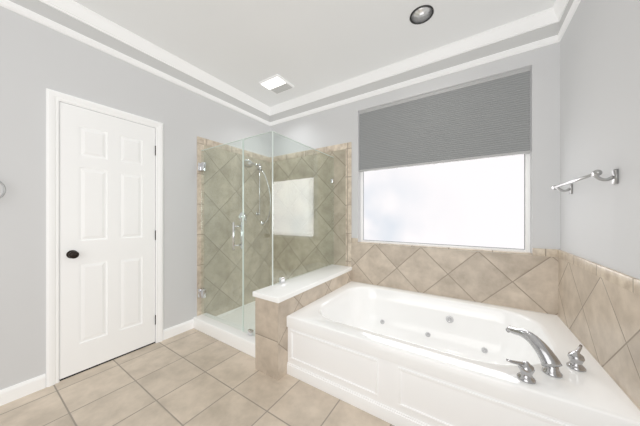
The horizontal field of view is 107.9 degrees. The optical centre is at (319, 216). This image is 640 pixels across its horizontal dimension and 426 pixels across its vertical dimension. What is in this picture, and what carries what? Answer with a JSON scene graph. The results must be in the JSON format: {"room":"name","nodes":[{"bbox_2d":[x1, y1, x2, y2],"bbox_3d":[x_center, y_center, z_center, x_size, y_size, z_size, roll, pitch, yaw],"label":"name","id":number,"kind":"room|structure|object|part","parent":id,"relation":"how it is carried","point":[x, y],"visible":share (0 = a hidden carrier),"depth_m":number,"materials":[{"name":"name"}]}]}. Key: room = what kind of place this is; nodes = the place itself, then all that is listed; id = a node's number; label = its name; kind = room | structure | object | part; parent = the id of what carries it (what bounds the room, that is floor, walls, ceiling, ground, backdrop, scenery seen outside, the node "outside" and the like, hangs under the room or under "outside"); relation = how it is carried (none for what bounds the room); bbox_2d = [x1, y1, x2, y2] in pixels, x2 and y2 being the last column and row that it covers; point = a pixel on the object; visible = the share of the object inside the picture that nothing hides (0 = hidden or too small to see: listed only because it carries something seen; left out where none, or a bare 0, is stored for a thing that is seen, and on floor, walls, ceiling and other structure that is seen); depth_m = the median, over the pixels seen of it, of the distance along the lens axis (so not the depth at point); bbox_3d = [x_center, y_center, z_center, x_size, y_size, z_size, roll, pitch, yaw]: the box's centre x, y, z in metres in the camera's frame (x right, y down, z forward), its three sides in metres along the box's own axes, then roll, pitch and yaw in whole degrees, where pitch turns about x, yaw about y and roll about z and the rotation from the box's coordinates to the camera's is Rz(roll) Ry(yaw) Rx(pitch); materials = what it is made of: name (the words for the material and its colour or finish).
{"room":"bathroom","nodes":[
{"label":"bathroom","id":0,"kind":"room"},
{"bbox_2d":[0,6,269,389],"bbox_3d":[-1.883,-0.195,1.819,0.120,2.790,4.000,0,0,33],"label":"wall","id":1,"kind":"structure","parent":0,"point":[29,61],"depth_m":1.65,"materials":[{"name":"grey paint"}]},
{"bbox_2d":[0,181,5,197],"bbox_3d":[-2.043,-0.176,1.416,0.049,0.183,0.160,0,0,33],"label":"towel ring","id":2,"kind":"object","parent":1,"relation":"attached to","point":[4,190],"visible":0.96,"depth_m":1.46,"materials":[{"name":"silver metal"}]},
{"bbox_2d":[0,319,192,405],"bbox_3d":[-2.127,1.153,1.321,0.014,0.095,2.898,0,0,33],"label":"baseboard","id":3,"kind":"structure","parent":1,"relation":"attached to","point":[21,390],"depth_m":1.58,"materials":[{"name":"white wood"}]},
{"bbox_2d":[46,88,162,386],"bbox_3d":[-1.718,0.151,1.944,0.020,2.098,0.740,0,0,33],"label":"door frame","id":4,"kind":"structure","parent":1,"relation":"attached to","point":[53,98],"depth_m":1.67,"materials":[{"name":"white wood"}]},
{"bbox_2d":[59,102,155,378],"bbox_3d":[-1.711,0.178,1.944,0.102,2.020,0.614,0,0,33],"label":"door","id":5,"kind":"structure","parent":1,"relation":"in","point":[106,237],"depth_m":1.90,"materials":[{"name":"white wood"}]},
{"bbox_3d":[-1.830,0.285,1.729,0.066,0.062,0.062,0,0,33],"label":"knob","id":6,"kind":"part","parent":5,"relation":"part of","materials":[{"name":"black metal"}]},
{"bbox_3d":[-1.556,0.180,2.204,0.009,1.690,0.009,0,0,33],"label":"door hinge","id":7,"kind":"part","parent":5,"relation":"part of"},
{"bbox_2d":[0,0,270,125],"bbox_3d":[-1.812,-1.464,1.773,0.050,0.251,4.000,0,0,33],"label":"crown molding","id":8,"kind":"structure","parent":1,"relation":"attached to","point":[91,18],"depth_m":2.03,"materials":[{"name":"white"}]},
{"bbox_2d":[197,136,203,315],"bbox_3d":[-1.317,0.165,2.567,0.015,2.070,0.072,0,0,33],"label":"shower wall tile left edge","id":9,"kind":"object","parent":1,"relation":"attached to","point":[200,194],"visible":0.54,"depth_m":2.56,"materials":[{"name":"beige tile"}]},
{"bbox_2d":[204,145,269,315],"bbox_3d":[-1.018,0.201,3.029,0.012,1.998,1.028,0,0,33],"label":"shower wall tile","id":10,"kind":"structure","parent":1,"relation":"attached to","point":[224,233],"depth_m":2.91,"materials":[{"name":"beige tile"}]},
{"bbox_2d":[239,159,270,224],"bbox_3d":[-0.847,-0.303,3.106,0.191,0.854,0.420,0,0,33],"label":"shower head","id":11,"kind":"object","parent":10,"relation":"attached to","point":[248,163],"depth_m":3.18},
{"bbox_2d":[204,138,269,161],"bbox_3d":[-1.017,-0.834,3.029,0.015,0.072,1.028,0,0,33],"label":"tile border","id":12,"kind":"object","parent":1,"relation":"attached to","point":[208,142],"depth_m":2.92,"materials":[{"name":"beige tile"}]},
{"bbox_2d":[0,328,393,425],"bbox_3d":[-0.508,1.245,0.998,3.320,0.110,4.120,0,0,33],"label":"floor","id":13,"kind":"structure","parent":0,"point":[193,377],"depth_m":1.55,"materials":[{"name":"tile"}]},
{"bbox_2d":[216,301,254,331],"bbox_3d":[-0.559,1.183,2.740,1.071,0.035,0.987,0,0,33],"label":"pan","id":14,"kind":"object","parent":13,"relation":"on","point":[247,317],"depth_m":2.71,"materials":[{"name":"white"}]},
{"bbox_2d":[255,271,350,380],"bbox_3d":[-0.073,0.915,2.279,0.245,0.570,1.224,0,0,33],"label":"wall","id":15,"kind":"structure","parent":13,"relation":"on","point":[271,343],"depth_m":1.77,"materials":[{"name":"tile"}]},
{"bbox_2d":[193,313,254,357],"bbox_3d":[-0.868,1.140,2.263,1.068,0.120,0.150,0,0,33],"label":"sill","id":16,"kind":"structure","parent":15,"relation":"attached to","point":[225,332],"depth_m":2.23,"materials":[{"name":"white stone"}]},
{"bbox_2d":[198,131,333,335],"bbox_3d":[-0.583,0.179,2.676,1.094,1.800,1.112,0,0,33],"label":"glass","id":17,"kind":"object","parent":16,"relation":"on","point":[202,291],"visible":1,"depth_m":2.23,"materials":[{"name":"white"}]},
{"bbox_3d":[-0.780,0.185,2.205,0.018,0.260,0.108,0,0,33],"label":"handle","id":18,"kind":"part","parent":17,"relation":"part of","materials":[{"name":"silver metal"}]},
{"bbox_3d":[-0.559,0.178,2.074,0.376,1.796,0.010,0,0,33],"label":"fixed panel","id":19,"kind":"part","parent":17,"relation":"part of","materials":[{"name":"clear glass"}]},
{"bbox_3d":[-0.118,-0.067,2.416,0.010,1.307,1.040,0,0,33],"label":"panel","id":20,"kind":"part","parent":17,"relation":"part of","materials":[{"name":"clear glass"}]},
{"bbox_2d":[253,264,351,302],"bbox_3d":[-0.078,0.610,2.272,0.275,0.040,1.242,0,0,33],"label":"wall cap","id":21,"kind":"object","parent":15,"relation":"on","point":[283,291],"visible":0.88,"depth_m":2.03,"materials":[{"name":"white stone"}]},
{"bbox_2d":[287,281,639,425],"bbox_3d":[0.782,0.977,1.776,1.734,0.446,1.141,0,0,33],"label":"bathtub","id":22,"kind":"object","parent":13,"relation":"on","point":[396,357],"visible":1,"depth_m":1.43,"materials":[{"name":"white ceramic"}]},
{"bbox_2d":[506,326,585,383],"bbox_3d":[1.108,0.678,1.141,0.344,0.150,0.370,0,0,33],"label":"tub faucet","id":23,"kind":"object","parent":22,"relation":"on","point":[550,361],"visible":1,"depth_m":1.13,"materials":[{"name":"silver metal"}]},
{"bbox_3d":[1.108,0.707,1.141,0.344,0.092,0.370,0,0,33],"label":"handle","id":24,"kind":"part","parent":23,"relation":"part of","materials":[{"name":"silver metal"}]},
{"bbox_2d":[73,0,554,106],"bbox_3d":[-0.508,-1.640,0.998,3.320,0.100,4.120,0,0,33],"label":"ceiling","id":25,"kind":"structure","parent":0,"point":[303,47],"depth_m":2.01,"materials":[{"name":"white paint"}]},
{"bbox_2d":[259,74,293,93],"bbox_3d":[-0.516,-1.576,2.804,0.300,0.026,0.300,0,0,33],"label":"fan","id":26,"kind":"object","parent":25,"relation":"attached to","point":[276,84],"visible":1,"depth_m":2.77,"materials":[{"name":"white plastic"}]},
{"bbox_2d":[270,83,292,93],"bbox_3d":[-0.475,-1.568,2.867,0.260,0.004,0.112,0,0,33],"label":"grille","id":27,"kind":"object","parent":26,"relation":"attached to","point":[283,87],"depth_m":2.86,"materials":[{"name":"grey plastic"}]},
{"bbox_2d":[410,5,433,23],"bbox_3d":[0.802,-1.629,1.840,0.176,0.091,0.176,0,0,33],"label":"recessed light","id":28,"kind":"object","parent":25,"relation":"in","point":[421,14],"visible":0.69,"depth_m":1.83,"materials":[{"name":"silver metal"}]},
{"bbox_2d":[270,42,559,254],"bbox_3d":[0.581,-0.195,2.675,3.320,2.790,0.120,0,0,33],"label":"wall","id":29,"kind":"structure","parent":0,"point":[545,147],"depth_m":1.92,"materials":[{"name":"grey paint"}]},
{"bbox_2d":[270,149,345,284],"bbox_3d":[-0.214,0.201,3.113,1.246,1.998,0.012,0,0,33],"label":"shower wall tile","id":30,"kind":"structure","parent":29,"relation":"attached to","point":[338,201],"depth_m":3.06,"materials":[{"name":"beige tile"}]},
{"bbox_2d":[270,143,345,161],"bbox_3d":[-0.215,-0.834,3.112,1.246,0.072,0.015,0,0,33],"label":"tile border","id":31,"kind":"object","parent":29,"relation":"attached to","point":[328,149],"depth_m":3.03,"materials":[{"name":"beige tile"}]},
{"bbox_2d":[346,142,351,266],"bbox_3d":[0.338,0.165,2.753,0.072,2.070,0.015,0,0,33],"label":"shower wall tile back edge","id":32,"kind":"object","parent":29,"relation":"attached to","point":[348,198],"visible":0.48,"depth_m":2.75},
{"bbox_2d":[351,238,357,242],"bbox_3d":[0.401,0.284,2.711,0.078,0.059,0.015,0,0,33],"label":"tile back border","id":33,"kind":"structure","parent":29,"relation":"attached to","point":[354,240],"depth_m":2.70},
{"bbox_2d":[269,8,556,125],"bbox_3d":[0.539,-1.464,2.601,3.030,0.251,0.050,0,0,33],"label":"crown molding","id":34,"kind":"structure","parent":29,"relation":"attached to","point":[534,31],"depth_m":2.25,"materials":[{"name":"white"}]},
{"bbox_2d":[358,242,531,254],"bbox_3d":[1.092,0.307,2.314,1.508,0.012,0.069,0,0,33],"label":"window sill","id":35,"kind":"structure","parent":29,"relation":"on","point":[498,251],"depth_m":2.18,"materials":[{"name":"tile"}]},
{"bbox_2d":[359,66,530,171],"bbox_3d":[1.092,-0.867,2.315,1.498,0.703,0.043,0,0,33],"label":"window blind","id":36,"kind":"object","parent":29,"relation":"attached to","point":[488,117],"visible":0.98,"depth_m":2.20,"materials":[{"name":"fabric"}]},
{"bbox_2d":[361,154,529,251],"bbox_3d":[1.121,-0.454,2.360,1.508,1.531,0.040,0,0,33],"label":"window","id":37,"kind":"structure","parent":29,"relation":"in","point":[454,245],"depth_m":2.25,"materials":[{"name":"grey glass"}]},
{"bbox_2d":[351,243,557,314],"bbox_3d":[1.098,0.757,2.261,1.737,0.886,0.012,0,0,33],"label":"tile backsplash","id":38,"kind":"object","parent":29,"relation":"attached to","point":[525,282],"visible":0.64,"depth_m":2.11,"materials":[{"name":"beige tile"}]},
{"bbox_2d":[532,248,557,256],"bbox_3d":[1.764,0.284,1.827,0.147,0.059,0.015,0,0,33],"label":"tile back border","id":39,"kind":"structure","parent":29,"relation":"attached to","point":[545,252],"depth_m":1.82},
{"bbox_2d":[560,0,639,279],"bbox_3d":[0.801,-0.195,0.076,0.120,2.790,4.000,0,0,33],"label":"wall","id":40,"kind":"structure","parent":0,"point":[600,94],"depth_m":1.21,"materials":[{"name":"grey paint"}]},
{"bbox_2d":[551,0,580,42],"bbox_3d":[0.729,-1.464,0.122,0.050,0.251,4.000,0,0,33],"label":"crown molding","id":41,"kind":"structure","parent":40,"relation":"attached to","point":[562,12],"depth_m":1.70,"materials":[{"name":"white"}]},
{"bbox_2d":[552,169,617,193],"bbox_3d":[1.508,-0.185,1.358,0.089,0.068,0.706,0,0,33],"label":"towel bar","id":42,"kind":"object","parent":40,"relation":"attached to","point":[595,174],"visible":1,"depth_m":1.12,"materials":[{"name":"silver metal"}]},
{"bbox_2d":[558,249,639,295],"bbox_3d":[1.507,0.284,1.287,0.015,0.059,1.200,0,0,33],"label":"tile right border","id":43,"kind":"structure","parent":40,"relation":"attached to","point":[627,282],"depth_m":1.15,"materials":[{"name":"beige tile"}]},
{"bbox_2d":[558,257,639,409],"bbox_3d":[1.508,0.757,1.286,0.012,0.886,1.200,0,0,33],"label":"tile backsplash","id":44,"kind":"object","parent":40,"relation":"attached to","point":[599,317],"visible":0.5,"depth_m":1.16,"materials":[{"name":"beige tile"}]}
]}

